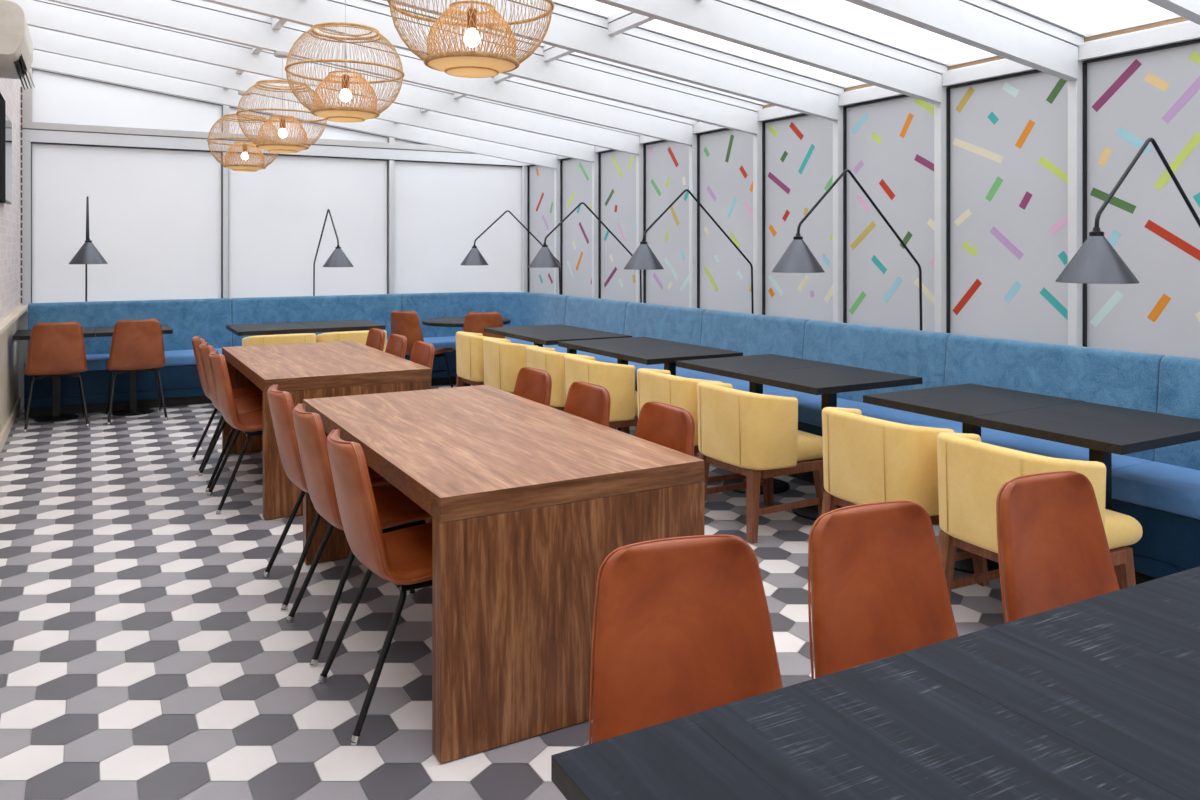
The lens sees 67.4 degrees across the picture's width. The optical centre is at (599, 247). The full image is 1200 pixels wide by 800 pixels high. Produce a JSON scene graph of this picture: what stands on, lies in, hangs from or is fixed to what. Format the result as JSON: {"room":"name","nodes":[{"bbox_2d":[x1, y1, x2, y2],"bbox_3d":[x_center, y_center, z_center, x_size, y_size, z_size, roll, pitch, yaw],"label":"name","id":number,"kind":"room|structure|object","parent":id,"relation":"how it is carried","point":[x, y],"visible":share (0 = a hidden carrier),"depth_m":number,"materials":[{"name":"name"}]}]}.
{"room":"restaurant","nodes":[
{"label":"restaurant","id":0,"kind":"room"},
{"bbox_2d":[0,78,20,320],"bbox_3d":[-2.315,-0.625,2.798,0.160,2.350,12.350,0,0,-29],"label":"wall","id":1,"kind":"structure","parent":0,"point":[10,89],"depth_m":7.30,"materials":[{"name":"brick"}]},
{"bbox_2d":[0,318,18,432],"bbox_3d":[-2.324,1.000,2.793,0.140,0.900,12.350,0,0,-29],"label":"trim","id":2,"kind":"structure","parent":1,"relation":"attached to","point":[9,349],"depth_m":7.19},
{"bbox_2d":[0,0,34,89],"bbox_3d":[-3.541,-1.195,5.379,0.242,0.370,0.850,0,0,-29],"label":"air conditioner","id":3,"kind":"object","parent":1,"relation":"attached to","point":[16,44],"visible":1,"depth_m":5.06,"materials":[{"name":"plastic"}]},
{"bbox_2d":[383,0,845,120],"bbox_3d":[-0.530,-1.321,4.946,5.060,0.899,0.092,0,0,-29],"label":"ceiling beam","id":4,"kind":"structure","parent":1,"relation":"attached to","point":[573,27],"depth_m":5.47,"materials":[{"name":"white paint"}]},
{"bbox_2d":[594,0,949,103],"bbox_3d":[-0.110,-1.321,4.202,5.060,0.899,0.092,0,0,-29],"label":"trim","id":5,"kind":"structure","parent":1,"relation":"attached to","point":[766,26],"depth_m":4.86,"materials":[{"name":"white paint"}]},
{"bbox_2d":[844,0,1087,80],"bbox_3d":[0.310,-1.321,3.457,5.060,0.899,0.092,0,0,-29],"label":"trim","id":6,"kind":"structure","parent":1,"relation":"attached to","point":[1007,29],"depth_m":4.34,"materials":[{"name":"white paint"}]},
{"bbox_2d":[19,313,27,406],"bbox_3d":[-3.123,1.020,9.497,5.340,0.860,0.130,0,0,-29],"label":"wall","id":7,"kind":"structure","parent":0,"point":[23,319],"depth_m":8.21,"materials":[{"name":"white paint"}]},
{"bbox_2d":[32,144,220,302],"bbox_3d":[-4.509,-0.185,8.656,1.631,1.550,0.008,0,0,-29],"label":"wall panel","id":8,"kind":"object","parent":7,"relation":"in","point":[155,215],"depth_m":8.63,"materials":[{"name":"white glass"}]},
{"bbox_2d":[21,68,522,312],"bbox_3d":[-3.039,-0.590,9.481,5.230,2.360,0.120,0,0,-29],"label":"trim","id":9,"kind":"structure","parent":7,"relation":"attached to","point":[32,132],"depth_m":8.97,"materials":[{"name":"white paint"}]},
{"bbox_2d":[229,153,386,297],"bbox_3d":[-3.041,-0.185,9.484,1.640,1.550,0.008,0,0,-29],"label":"window","id":10,"kind":"structure","parent":7,"relation":"in","point":[277,212],"depth_m":9.45,"materials":[{"name":"white glass"}]},
{"bbox_2d":[229,107,387,142],"bbox_3d":[-3.041,-1.291,9.484,1.640,0.282,0.008,0,0,-29],"label":"window","id":11,"kind":"structure","parent":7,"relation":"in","point":[329,132],"depth_m":9.52,"materials":[{"name":"white glass"}]},
{"bbox_2d":[394,161,521,293],"bbox_3d":[-1.598,-0.185,10.299,1.575,1.550,0.008,0,0,-29],"label":"window","id":12,"kind":"structure","parent":7,"relation":"in","point":[440,209],"depth_m":10.26,"materials":[{"name":"white glass"}]},
{"bbox_2d":[32,69,221,132],"bbox_3d":[-4.509,-1.400,8.656,1.631,0.500,0.008,0,0,-29],"label":"window","id":13,"kind":"structure","parent":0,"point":[56,98],"depth_m":8.57,"materials":[{"name":"white glass"}]},
{"bbox_2d":[0,384,1003,799],"bbox_3d":[-0.036,1.480,4.085,5.445,0.060,12.550,0,0,-29],"label":"floor","id":14,"kind":"structure","parent":0,"point":[147,650],"depth_m":3.36,"materials":[{"name":"white tile"}]},
{"bbox_2d":[12,327,94,421],"bbox_3d":[-4.565,1.075,7.551,0.575,0.750,0.620,0,0,-29],"label":"pedestal table","id":15,"kind":"object","parent":14,"relation":"on","point":[56,416],"visible":0.62,"depth_m":7.61,"materials":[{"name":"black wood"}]},
{"bbox_2d":[23,321,89,432],"bbox_3d":[-4.461,1.020,7.386,0.454,0.861,0.551,0,0,-32],"label":"leather chair","id":16,"kind":"object","parent":14,"relation":"on","point":[54,349],"visible":1,"depth_m":7.20,"materials":[{"name":"brown leather"}]},
{"bbox_2d":[69,196,107,301],"bbox_3d":[-4.511,0.499,7.920,0.287,1.903,1.166,0,0,-31],"label":"floor lamp","id":17,"kind":"object","parent":14,"relation":"on","point":[88,253],"visible":0.9,"depth_m":7.50,"materials":[{"name":"black metal"}]},
{"bbox_2d":[96,324,172,415],"bbox_3d":[-4.061,1.075,7.836,0.575,0.750,0.620,0,0,-29],"label":"pedestal table","id":18,"kind":"object","parent":14,"relation":"on","point":[133,410],"visible":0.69,"depth_m":7.89,"materials":[{"name":"black metal"}]},
{"bbox_2d":[104,318,167,425],"bbox_3d":[-3.957,1.020,7.671,0.454,0.861,0.551,0,0,-31],"label":"leather chair","id":19,"kind":"object","parent":14,"relation":"on","point":[136,345],"visible":1,"depth_m":7.48,"materials":[{"name":"brown leather"}]},
{"bbox_2d":[191,336,262,474],"bbox_3d":[-2.456,1.020,6.078,0.551,0.861,0.454,0,0,-29],"label":"leather chair","id":20,"kind":"object","parent":14,"relation":"on","point":[252,391],"visible":0.35,"depth_m":5.93,"materials":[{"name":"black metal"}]},
{"bbox_2d":[198,342,262,491],"bbox_3d":[-2.220,1.020,5.660,0.551,0.861,0.454,0,0,-29],"label":"leather chair","id":21,"kind":"object","parent":14,"relation":"on","point":[247,405],"visible":0.48,"depth_m":5.48,"materials":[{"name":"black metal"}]},
{"bbox_2d":[207,350,262,514],"bbox_3d":[-1.964,1.020,5.207,0.551,0.861,0.454,0,0,-29],"label":"leather chair","id":22,"kind":"object","parent":14,"relation":"on","point":[251,424],"visible":0.62,"depth_m":4.99,"materials":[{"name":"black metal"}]},
{"bbox_2d":[226,322,313,335],"bbox_3d":[-2.942,1.075,8.008,0.622,0.750,0.760,0,0,-29],"label":"pedestal table","id":23,"kind":"object","parent":14,"relation":"on","point":[291,327],"visible":0.49,"depth_m":7.83,"materials":[{"name":"black wood"}]},
{"bbox_2d":[222,341,430,519],"bbox_3d":[-1.826,1.075,5.796,0.920,0.750,1.810,0,0,-29],"label":"table","id":24,"kind":"object","parent":14,"relation":"on","point":[335,368],"visible":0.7,"depth_m":5.17,"materials":[{"name":"brown wood"}]},
{"bbox_2d":[263,384,390,611],"bbox_3d":[-1.151,1.020,3.909,0.551,0.861,0.454,0,0,-29],"label":"leather chair","id":25,"kind":"object","parent":14,"relation":"on","point":[281,404],"visible":0.5,"depth_m":3.69,"materials":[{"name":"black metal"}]},
{"bbox_2d":[298,320,385,331],"bbox_3d":[-2.396,1.075,8.317,0.622,0.750,0.760,0,0,-29],"label":"pedestal table","id":26,"kind":"object","parent":14,"relation":"on","point":[343,325],"visible":0.48,"depth_m":8.13,"materials":[{"name":"black wood"}]},
{"bbox_2d":[286,403,432,667],"bbox_3d":[-0.880,1.020,3.430,0.551,0.861,0.454,0,0,-29],"label":"leather chair","id":27,"kind":"object","parent":14,"relation":"on","point":[396,511],"visible":0.69,"depth_m":3.25,"materials":[{"name":"brown leather"}]},
{"bbox_2d":[318,429,431,745],"bbox_3d":[-0.605,1.020,2.943,0.551,0.861,0.454,0,0,-29],"label":"leather chair","id":28,"kind":"object","parent":14,"relation":"on","point":[401,557],"visible":0.7,"depth_m":2.74,"materials":[{"name":"brown leather"}]},
{"bbox_2d":[391,310,452,387],"bbox_3d":[-1.735,1.020,8.705,0.454,0.861,0.551,0,0,32],"label":"leather chair","id":29,"kind":"object","parent":14,"relation":"on","point":[405,323],"visible":0.47,"depth_m":8.49,"materials":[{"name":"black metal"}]},
{"bbox_2d":[455,331,503,386],"bbox_3d":[-0.915,1.083,7.671,0.550,0.735,0.589,0,0,-29],"label":"tub chair","id":30,"kind":"object","parent":14,"relation":"on","point":[469,346],"visible":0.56,"depth_m":7.43,"materials":[{"name":"yellow leather"}]},
{"bbox_2d":[463,312,504,386],"bbox_3d":[-1.093,1.020,8.556,0.454,0.861,0.551,0,0,-4],"label":"leather chair","id":31,"kind":"object","parent":14,"relation":"on","point":[474,322],"visible":0.3,"depth_m":8.31,"materials":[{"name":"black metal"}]},
{"bbox_2d":[303,385,703,763],"bbox_3d":[-0.514,1.075,3.565,0.910,0.750,1.885,0,0,-29],"label":"table","id":32,"kind":"object","parent":14,"relation":"on","point":[527,500],"visible":0.77,"depth_m":2.73,"materials":[{"name":"brown wood"}]},
{"bbox_2d":[482,338,538,393],"bbox_3d":[-0.615,1.083,7.140,0.550,0.735,0.589,0,0,-29],"label":"tub chair","id":33,"kind":"object","parent":14,"relation":"on","point":[503,360],"visible":0.5,"depth_m":6.85,"materials":[{"name":"yellow fabric"}]},
{"bbox_2d":[513,367,551,406],"bbox_3d":[-0.509,1.020,4.248,0.551,0.861,0.454,0,0,-29],"label":"leather chair","id":34,"kind":"object","parent":14,"relation":"on","point":[533,384],"visible":0.27,"depth_m":4.37,"materials":[{"name":"brown leather"}]},
{"bbox_2d":[525,346,616,429],"bbox_3d":[-0.221,1.083,6.513,0.550,0.735,0.589,0,0,-29],"label":"tub chair","id":35,"kind":"object","parent":14,"relation":"on","point":[551,361],"visible":0.33,"depth_m":6.21,"materials":[{"name":"yellow fabric"}]},
{"bbox_2d":[513,330,631,353],"bbox_3d":[-0.227,1.075,7.256,0.760,0.750,0.622,0,0,-29],"label":"pedestal table","id":36,"kind":"object","parent":14,"relation":"on","point":[545,338],"visible":0.3,"depth_m":7.20,"materials":[{"name":"black wood"}]},
{"bbox_2d":[564,381,610,426],"bbox_3d":[-0.239,1.020,3.769,0.551,0.861,0.454,0,0,-29],"label":"leather chair","id":37,"kind":"object","parent":14,"relation":"on","point":[589,401],"visible":0.28,"depth_m":3.89,"materials":[{"name":"brown leather"}]},
{"bbox_2d":[564,355,637,433],"bbox_3d":[0.079,1.083,5.982,0.550,0.735,0.589,0,0,-29],"label":"tub chair","id":38,"kind":"object","parent":14,"relation":"on","point":[618,379],"visible":0.39,"depth_m":5.71,"materials":[{"name":"yellow fabric"}]},
{"bbox_2d":[24,292,1199,584],"bbox_3d":[-0.861,0.973,5.453,4.863,0.955,8.843,0,0,-29],"label":"bench","id":39,"kind":"object","parent":14,"relation":"on","point":[1159,488],"visible":0.38,"depth_m":6.04,"materials":[{"name":"blue fabric"}]},
{"bbox_2d":[24,348,221,374],"bbox_3d":[-4.248,1.025,8.236,1.698,0.100,0.480,0,0,-29],"label":"seat cushion","id":40,"kind":"object","parent":39,"relation":"on","point":[175,358],"depth_m":8.19,"materials":[{"name":"blue fabric"}]},
{"bbox_2d":[28,298,231,354],"bbox_3d":[-4.379,0.752,8.467,1.694,0.515,0.134,0,0,-29],"label":"cushion","id":41,"kind":"object","parent":39,"relation":"on","point":[208,319],"depth_m":8.54,"materials":[{"name":"blue fabric"}]},
{"bbox_2d":[231,294,401,346],"bbox_3d":[-2.894,0.752,9.305,1.704,0.515,0.134,0,0,-29],"label":"cushion","id":42,"kind":"object","parent":39,"relation":"on","point":[376,308],"depth_m":9.24,"materials":[{"name":"blue fabric"}]},
{"bbox_2d":[423,336,533,349],"bbox_3d":[-1.242,1.025,9.503,1.359,0.100,1.229,0,0,-29],"label":"seat cushion","id":43,"kind":"object","parent":39,"relation":"on","point":[438,341],"depth_m":9.49,"materials":[{"name":"blue fabric"}]},
{"bbox_2d":[400,292,568,337],"bbox_3d":[-1.166,0.752,9.829,1.956,0.515,0.720,0,0,13],"label":"cushion","id":44,"kind":"object","parent":39,"relation":"on","point":[523,308],"depth_m":9.92,"materials":[{"name":"blue fabric"}]},
{"bbox_2d":[531,344,602,356],"bbox_3d":[-0.264,1.025,8.665,0.480,0.100,1.188,0,0,-29],"label":"seat cushion","id":45,"kind":"object","parent":39,"relation":"on","point":[558,349],"depth_m":8.48,"materials":[{"name":"blue fabric"}]},
{"bbox_2d":[565,296,628,333],"bbox_3d":[-0.033,0.752,8.795,0.134,0.515,1.184,0,0,-29],"label":"cushion","id":46,"kind":"object","parent":39,"relation":"on","point":[606,315],"depth_m":8.72,"materials":[{"name":"blue fabric"}]},
{"bbox_2d":[594,356,690,381],"bbox_3d":[0.321,1.025,7.628,0.480,0.100,1.188,0,0,-29],"label":"seat cushion","id":47,"kind":"object","parent":39,"relation":"on","point":[597,358],"depth_m":7.47,"materials":[{"name":"blue fabric"}]},
{"bbox_2d":[624,302,708,345],"bbox_3d":[0.552,0.752,7.759,0.134,0.515,1.184,0,0,-29],"label":"cushion","id":48,"kind":"object","parent":39,"relation":"on","point":[664,322],"depth_m":7.69,"materials":[{"name":"blue fabric"}]},
{"bbox_2d":[676,370,793,393],"bbox_3d":[0.906,1.025,6.592,0.480,0.100,1.188,0,0,-29],"label":"seat cushion","id":49,"kind":"object","parent":39,"relation":"on","point":[737,384],"depth_m":6.62,"materials":[{"name":"blue fabric"}]},
{"bbox_2d":[701,309,809,358],"bbox_3d":[1.137,0.752,6.723,0.134,0.515,1.184,0,0,-29],"label":"cushion","id":50,"kind":"object","parent":39,"relation":"on","point":[749,334],"depth_m":6.65,"materials":[{"name":"blue fabric"}]},
{"bbox_2d":[766,391,940,426],"bbox_3d":[1.488,1.025,5.560,0.480,0.100,1.178,0,0,-29],"label":"seat cushion","id":51,"kind":"object","parent":39,"relation":"on","point":[809,405],"depth_m":5.49,"materials":[{"name":"blue fabric"}]},
{"bbox_2d":[803,320,951,418],"bbox_3d":[1.720,0.752,5.691,0.134,0.515,1.174,0,0,-29],"label":"cushion","id":52,"kind":"object","parent":39,"relation":"on","point":[918,353],"depth_m":5.58,"materials":[{"name":"blue fabric"}]},
{"bbox_2d":[907,419,1154,469],"bbox_3d":[2.069,1.025,4.533,0.480,0.100,1.178,0,0,-29],"label":"seat cushion","id":53,"kind":"object","parent":39,"relation":"on","point":[1018,442],"depth_m":4.42,"materials":[{"name":"blue fabric"}]},
{"bbox_2d":[942,334,1164,460],"bbox_3d":[2.300,0.752,4.663,0.134,0.515,1.174,0,0,-29],"label":"cushion","id":54,"kind":"object","parent":39,"relation":"on","point":[1118,378],"depth_m":4.55,"materials":[{"name":"blue fabric"}]},
{"bbox_2d":[1112,462,1199,519],"bbox_3d":[2.649,1.025,3.505,0.480,0.100,1.178,0,0,-29],"label":"seat cushion","id":55,"kind":"object","parent":39,"relation":"on","point":[1167,489],"depth_m":3.76,"materials":[{"name":"blue fabric"}]},
{"bbox_2d":[1155,355,1199,469],"bbox_3d":[2.880,0.752,3.636,0.134,0.515,1.174,0,0,-29],"label":"cushion","id":56,"kind":"object","parent":39,"relation":"on","point":[1177,378],"depth_m":4.05,"materials":[{"name":"blue fabric"}]},
{"bbox_2d":[558,337,686,430],"bbox_3d":[0.169,1.075,6.657,0.760,0.750,0.622,0,0,-29],"label":"pedestal table","id":57,"kind":"object","parent":14,"relation":"on","point":[593,346],"visible":0.28,"depth_m":6.60,"materials":[{"name":"black wood"}]},
{"bbox_2d":[634,401,694,456],"bbox_3d":[0.056,1.020,3.247,0.551,0.861,0.454,0,0,-29],"label":"leather chair","id":58,"kind":"object","parent":14,"relation":"on","point":[667,425],"visible":0.3,"depth_m":3.36,"materials":[{"name":"brown leather"}]},
{"bbox_2d":[599,344,742,375],"bbox_3d":[0.475,1.075,6.114,0.760,0.750,0.622,0,0,-29],"label":"pedestal table","id":59,"kind":"object","parent":14,"relation":"on","point":[667,355],"visible":0.47,"depth_m":6.03,"materials":[{"name":"black wood"}]},
{"bbox_2d":[588,535,782,743],"bbox_3d":[0.229,1.020,1.593,0.454,0.861,0.551,0,0,-18],"label":"leather chair","id":60,"kind":"object","parent":14,"relation":"on","point":[683,624],"visible":0.68,"depth_m":1.78,"materials":[{"name":"brown leather"}]},
{"bbox_2d":[624,189,753,313],"bbox_3d":[0.693,0.511,6.592,1.166,1.879,0.287,0,0,-29],"label":"floor lamp","id":61,"kind":"object","parent":14,"relation":"on","point":[643,258],"visible":0.81,"depth_m":6.34,"materials":[{"name":"black metal"}]},
{"bbox_2d":[637,368,746,497],"bbox_3d":[0.544,1.083,5.291,0.550,0.735,0.589,0,0,-29],"label":"tub chair","id":62,"kind":"object","parent":14,"relation":"on","point":[656,385],"visible":0.27,"depth_m":5.06,"materials":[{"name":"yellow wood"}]},
{"bbox_2d":[676,354,838,494],"bbox_3d":[0.953,1.075,5.492,0.760,0.750,0.622,0,0,-29],"label":"pedestal table","id":63,"kind":"object","parent":14,"relation":"on","point":[730,367],"visible":0.47,"depth_m":5.46,"materials":[{"name":"black wood"}]},
{"bbox_2d":[697,382,825,543],"bbox_3d":[0.844,1.083,4.749,0.550,0.735,0.589,0,0,-29],"label":"tub chair","id":64,"kind":"object","parent":14,"relation":"on","point":[755,436],"visible":0.92,"depth_m":4.50,"materials":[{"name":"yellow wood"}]},
{"bbox_2d":[739,365,921,520],"bbox_3d":[1.260,1.075,4.949,0.760,0.750,0.622,0,0,-29],"label":"pedestal table","id":65,"kind":"object","parent":14,"relation":"on","point":[825,381],"visible":0.56,"depth_m":4.87,"materials":[{"name":"black wood"}]},
{"bbox_2d":[772,169,922,330],"bbox_3d":[1.479,0.499,5.199,1.166,1.903,0.287,0,0,-29],"label":"floor lamp","id":66,"kind":"object","parent":14,"relation":"on","point":[797,258],"visible":0.87,"depth_m":4.95,"materials":[{"name":"black metal"}]},
{"bbox_2d":[551,566,1199,799],"bbox_3d":[1.036,1.075,1.297,2.000,0.750,0.940,0,0,-28],"label":"dining table","id":67,"kind":"object","parent":14,"relation":"on","point":[1098,697],"visible":1,"depth_m":1.32,"materials":[{"name":"black wood"}]},
{"bbox_2d":[808,500,958,678],"bbox_3d":[0.709,1.020,1.842,0.454,0.861,0.551,0,0,-24],"label":"leather chair","id":68,"kind":"object","parent":14,"relation":"on","point":[877,585],"visible":0.47,"depth_m":2.03,"materials":[{"name":"brown leather"}]},
{"bbox_2d":[822,407,988,585],"bbox_3d":[1.322,1.083,3.963,0.550,0.735,0.589,0,0,-28],"label":"tub chair","id":69,"kind":"object","parent":14,"relation":"on","point":[866,459],"visible":0.59,"depth_m":3.74,"materials":[{"name":"yellow fabric"}]},
{"bbox_2d":[863,383,1084,572],"bbox_3d":[1.734,1.075,4.199,0.760,0.750,0.622,0,0,-29],"label":"pedestal table","id":70,"kind":"object","parent":14,"relation":"on","point":[961,402],"visible":0.52,"depth_m":4.12,"materials":[{"name":"black wood"}]},
{"bbox_2d":[937,432,1142,596],"bbox_3d":[1.629,1.083,3.390,0.550,0.735,0.589,0,0,-27],"label":"tub chair","id":71,"kind":"object","parent":14,"relation":"on","point":[972,472],"visible":0.57,"depth_m":3.29,"materials":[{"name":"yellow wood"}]},
{"bbox_2d":[996,471,1119,622],"bbox_3d":[1.245,1.020,2.121,0.454,0.861,0.551,0,0,-25],"label":"leather chair","id":72,"kind":"object","parent":14,"relation":"on","point":[1054,552],"visible":0.52,"depth_m":2.31,"materials":[{"name":"brown leather"}]},
{"bbox_2d":[973,402,1199,510],"bbox_3d":[2.028,1.075,3.649,0.760,0.750,0.622,0,0,-29],"label":"pedestal table","id":73,"kind":"object","parent":14,"relation":"on","point":[1105,430],"visible":0.47,"depth_m":3.57,"materials":[{"name":"black wood"}]},
{"bbox_2d":[1055,138,1199,283],"bbox_3d":[2.315,0.499,3.719,1.166,1.903,0.287,0,0,-29],"label":"floor lamp","id":74,"kind":"object","parent":14,"relation":"on","point":[1096,261],"visible":1,"depth_m":3.46,"materials":[{"name":"black metal"}]},
{"bbox_3d":[-0.093,-1.450,4.110,5.320,0.698,12.450,0,0,-29],"label":"ceiling","id":75,"kind":"structure","parent":0,"visible":0},
{"bbox_2d":[207,90,280,171],"bbox_3d":[-2.959,-0.973,7.498,0.579,0.660,0.579,0,0,-44],"label":"pendant lamp","id":76,"kind":"object","parent":75,"relation":"hanging from","point":[246,167],"visible":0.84,"depth_m":7.41,"materials":[{"name":"beige wicker"}]},
{"bbox_2d":[236,51,326,152],"bbox_3d":[-2.119,-0.973,6.010,0.579,0.660,0.579,0,0,-20],"label":"pendant lamp","id":77,"kind":"object","parent":75,"relation":"hanging from","point":[276,147],"visible":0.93,"depth_m":5.93,"materials":[{"name":"beige wicker"}]},
{"bbox_2d":[30,50,556,168],"bbox_3d":[-2.631,-1.321,8.667,5.060,0.899,0.092,0,0,-29],"label":"trim","id":78,"kind":"structure","parent":75,"relation":"attached to","point":[42,60],"depth_m":8.30,"materials":[{"name":"white paint"}]},
{"bbox_2d":[28,26,594,161],"bbox_3d":[-2.211,-1.321,7.923,5.060,0.899,0.092,0,0,-29],"label":"trim","id":79,"kind":"structure","parent":75,"relation":"attached to","point":[44,40],"depth_m":7.47,"materials":[{"name":"white paint"}]},
{"bbox_2d":[5,0,639,154],"bbox_3d":[-1.791,-1.321,7.179,5.060,0.899,0.092,0,0,-29],"label":"trim","id":80,"kind":"structure","parent":75,"relation":"attached to","point":[43,14],"depth_m":6.76,"materials":[{"name":"white paint"}]},
{"bbox_2d":[284,0,404,122],"bbox_3d":[-1.278,-0.973,4.522,0.579,0.660,0.579,0,0,-35],"label":"pendant lamp","id":81,"kind":"object","parent":75,"relation":"hanging from","point":[340,113],"visible":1,"depth_m":4.44,"materials":[{"name":"beige wicker"}]},
{"bbox_2d":[46,0,696,145],"bbox_3d":[-1.371,-1.321,6.434,5.060,0.899,0.092,0,0,-29],"label":"ceiling beam","id":82,"kind":"structure","parent":75,"relation":"attached to","point":[199,17],"depth_m":6.34,"materials":[{"name":"white paint"}]},
{"bbox_2d":[387,0,553,77],"bbox_3d":[-0.451,-0.946,3.168,0.579,0.660,0.579,0,0,36],"label":"pendant lamp","id":83,"kind":"object","parent":75,"relation":"hanging from","point":[460,63],"visible":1,"depth_m":3.09,"materials":[{"name":"wicker"}]},
{"bbox_2d":[202,0,762,134],"bbox_3d":[-0.950,-1.321,5.690,5.060,0.899,0.092,0,0,-29],"label":"ceiling beam","id":84,"kind":"structure","parent":75,"relation":"attached to","point":[575,71],"depth_m":6.08,"materials":[{"name":"white paint"}]},
{"bbox_2d":[839,82,908,107],"bbox_3d":[1.874,-1.034,5.818,0.115,0.152,0.803,0,0,-29],"label":"trim","id":85,"kind":"structure","parent":75,"relation":"attached to","point":[859,93],"depth_m":5.96,"materials":[{"name":"white paint"}]},
{"bbox_2d":[942,53,1041,88],"bbox_3d":[2.294,-1.034,5.074,0.115,0.152,0.803,0,0,-29],"label":"trim","id":86,"kind":"structure","parent":75,"relation":"attached to","point":[989,67],"depth_m":5.18,"materials":[{"name":"white paint"}]},
{"bbox_2d":[1078,14,1199,62],"bbox_3d":[2.715,-1.034,4.330,0.115,0.152,0.803,0,0,-29],"label":"trim","id":87,"kind":"structure","parent":75,"relation":"attached to","point":[1169,31],"depth_m":4.40,"materials":[{"name":"white paint"}]},
{"bbox_3d":[2.162,1.020,5.384,0.180,0.860,12.450,0,0,-29],"label":"wall","id":88,"kind":"structure","parent":0,"visible":0},
{"bbox_2d":[522,163,528,291],"bbox_3d":[-0.853,-0.240,10.654,0.130,1.660,0.066,0,0,-29],"label":"trim","id":89,"kind":"structure","parent":88,"relation":"attached to","point":[525,170],"depth_m":10.62,"materials":[{"name":"white paint"}]},
{"bbox_2d":[529,166,553,293],"bbox_3d":[-0.636,-0.185,10.286,0.009,1.550,0.789,0,0,-29],"label":"window","id":90,"kind":"structure","parent":88,"relation":"in","point":[541,179],"depth_m":10.36,"materials":[{"name":"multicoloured glass"}]},
{"bbox_2d":[554,160,561,294],"bbox_3d":[-0.433,-0.240,9.909,0.130,1.660,0.066,0,0,-29],"label":"trim","id":91,"kind":"structure","parent":88,"relation":"attached to","point":[558,171],"depth_m":9.88,"materials":[{"name":"white paint"}]},
{"bbox_2d":[562,159,591,297],"bbox_3d":[-0.216,-0.185,9.541,0.009,1.550,0.789,0,0,-29],"label":"window","id":92,"kind":"structure","parent":88,"relation":"in","point":[576,174],"depth_m":9.60,"materials":[{"name":"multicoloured glass"}]},
{"bbox_2d":[592,152,600,298],"bbox_3d":[-0.013,-0.240,9.165,0.130,1.660,0.066,0,0,-29],"label":"trim","id":93,"kind":"structure","parent":88,"relation":"attached to","point":[596,166],"depth_m":9.13,"materials":[{"name":"white paint"}]},
{"bbox_2d":[601,151,635,301],"bbox_3d":[0.205,-0.185,8.797,0.009,1.550,0.789,0,0,-29],"label":"window","id":94,"kind":"structure","parent":88,"relation":"in","point":[618,168],"depth_m":8.85,"materials":[{"name":"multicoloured glass"}]},
{"bbox_2d":[636,144,645,302],"bbox_3d":[0.407,-0.240,8.421,0.130,1.660,0.066,0,0,-29],"label":"trim","id":95,"kind":"structure","parent":88,"relation":"attached to","point":[641,157],"depth_m":8.39,"materials":[{"name":"white paint"}]},
{"bbox_2d":[646,141,688,306],"bbox_3d":[0.625,-0.185,8.053,0.009,1.550,0.789,0,0,-29],"label":"window","id":96,"kind":"structure","parent":88,"relation":"in","point":[667,163],"depth_m":8.07,"materials":[{"name":"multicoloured glass"}]},
{"bbox_2d":[689,134,699,307],"bbox_3d":[0.828,-0.240,7.677,0.130,1.660,0.066,0,0,-29],"label":"trim","id":97,"kind":"structure","parent":88,"relation":"attached to","point":[694,150],"depth_m":7.64,"materials":[{"name":"white paint"}]},
{"bbox_2d":[700,130,752,313],"bbox_3d":[1.045,-0.185,7.309,0.009,1.550,0.789,0,0,-29],"label":"window","id":98,"kind":"structure","parent":88,"relation":"in","point":[726,157],"depth_m":7.33,"materials":[{"name":"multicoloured glass"}]},
{"bbox_2d":[753,121,764,314],"bbox_3d":[1.248,-0.240,6.932,0.130,1.660,0.066,0,0,-29],"label":"trim","id":99,"kind":"structure","parent":88,"relation":"attached to","point":[758,139],"depth_m":6.90,"materials":[{"name":"white paint"}]},
{"bbox_2d":[765,115,832,321],"bbox_3d":[1.465,-0.185,6.564,0.009,1.550,0.789,0,0,-29],"label":"window","id":100,"kind":"structure","parent":88,"relation":"in","point":[798,150],"depth_m":6.57,"materials":[{"name":"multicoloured glass"}]},
{"bbox_2d":[833,106,846,322],"bbox_3d":[1.668,-0.240,6.188,0.130,1.660,0.066,0,0,-29],"label":"trim","id":101,"kind":"structure","parent":88,"relation":"attached to","point":[839,126],"depth_m":6.15,"materials":[{"name":"white paint"}]},
{"bbox_2d":[847,96,933,331],"bbox_3d":[1.885,-0.185,5.820,0.009,1.550,0.789,0,0,-29],"label":"window","id":102,"kind":"structure","parent":88,"relation":"in","point":[890,143],"depth_m":5.83,"materials":[{"name":"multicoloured glass"}]},
{"bbox_2d":[934,86,949,332],"bbox_3d":[2.088,-0.240,5.444,0.130,1.660,0.066,0,0,-29],"label":"trim","id":103,"kind":"structure","parent":88,"relation":"attached to","point":[941,110],"depth_m":5.41,"materials":[{"name":"white paint"}]},
{"bbox_2d":[950,72,1067,344],"bbox_3d":[2.306,-0.185,5.076,0.009,1.550,0.789,0,0,-29],"label":"wall panel","id":104,"kind":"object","parent":88,"relation":"in","point":[1009,136],"depth_m":5.06,"materials":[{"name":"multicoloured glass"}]},
{"bbox_2d":[1068,60,1086,346],"bbox_3d":[2.509,-0.240,4.700,0.130,1.660,0.066,0,0,-29],"label":"trim","id":105,"kind":"structure","parent":88,"relation":"attached to","point":[1077,89],"depth_m":4.67,"materials":[{"name":"white paint"}]},
{"bbox_2d":[1087,43,1199,357],"bbox_3d":[2.726,-0.185,4.332,0.009,1.550,0.789,0,0,-29],"label":"wall panel","id":106,"kind":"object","parent":88,"relation":"in","point":[1132,99],"depth_m":4.41,"materials":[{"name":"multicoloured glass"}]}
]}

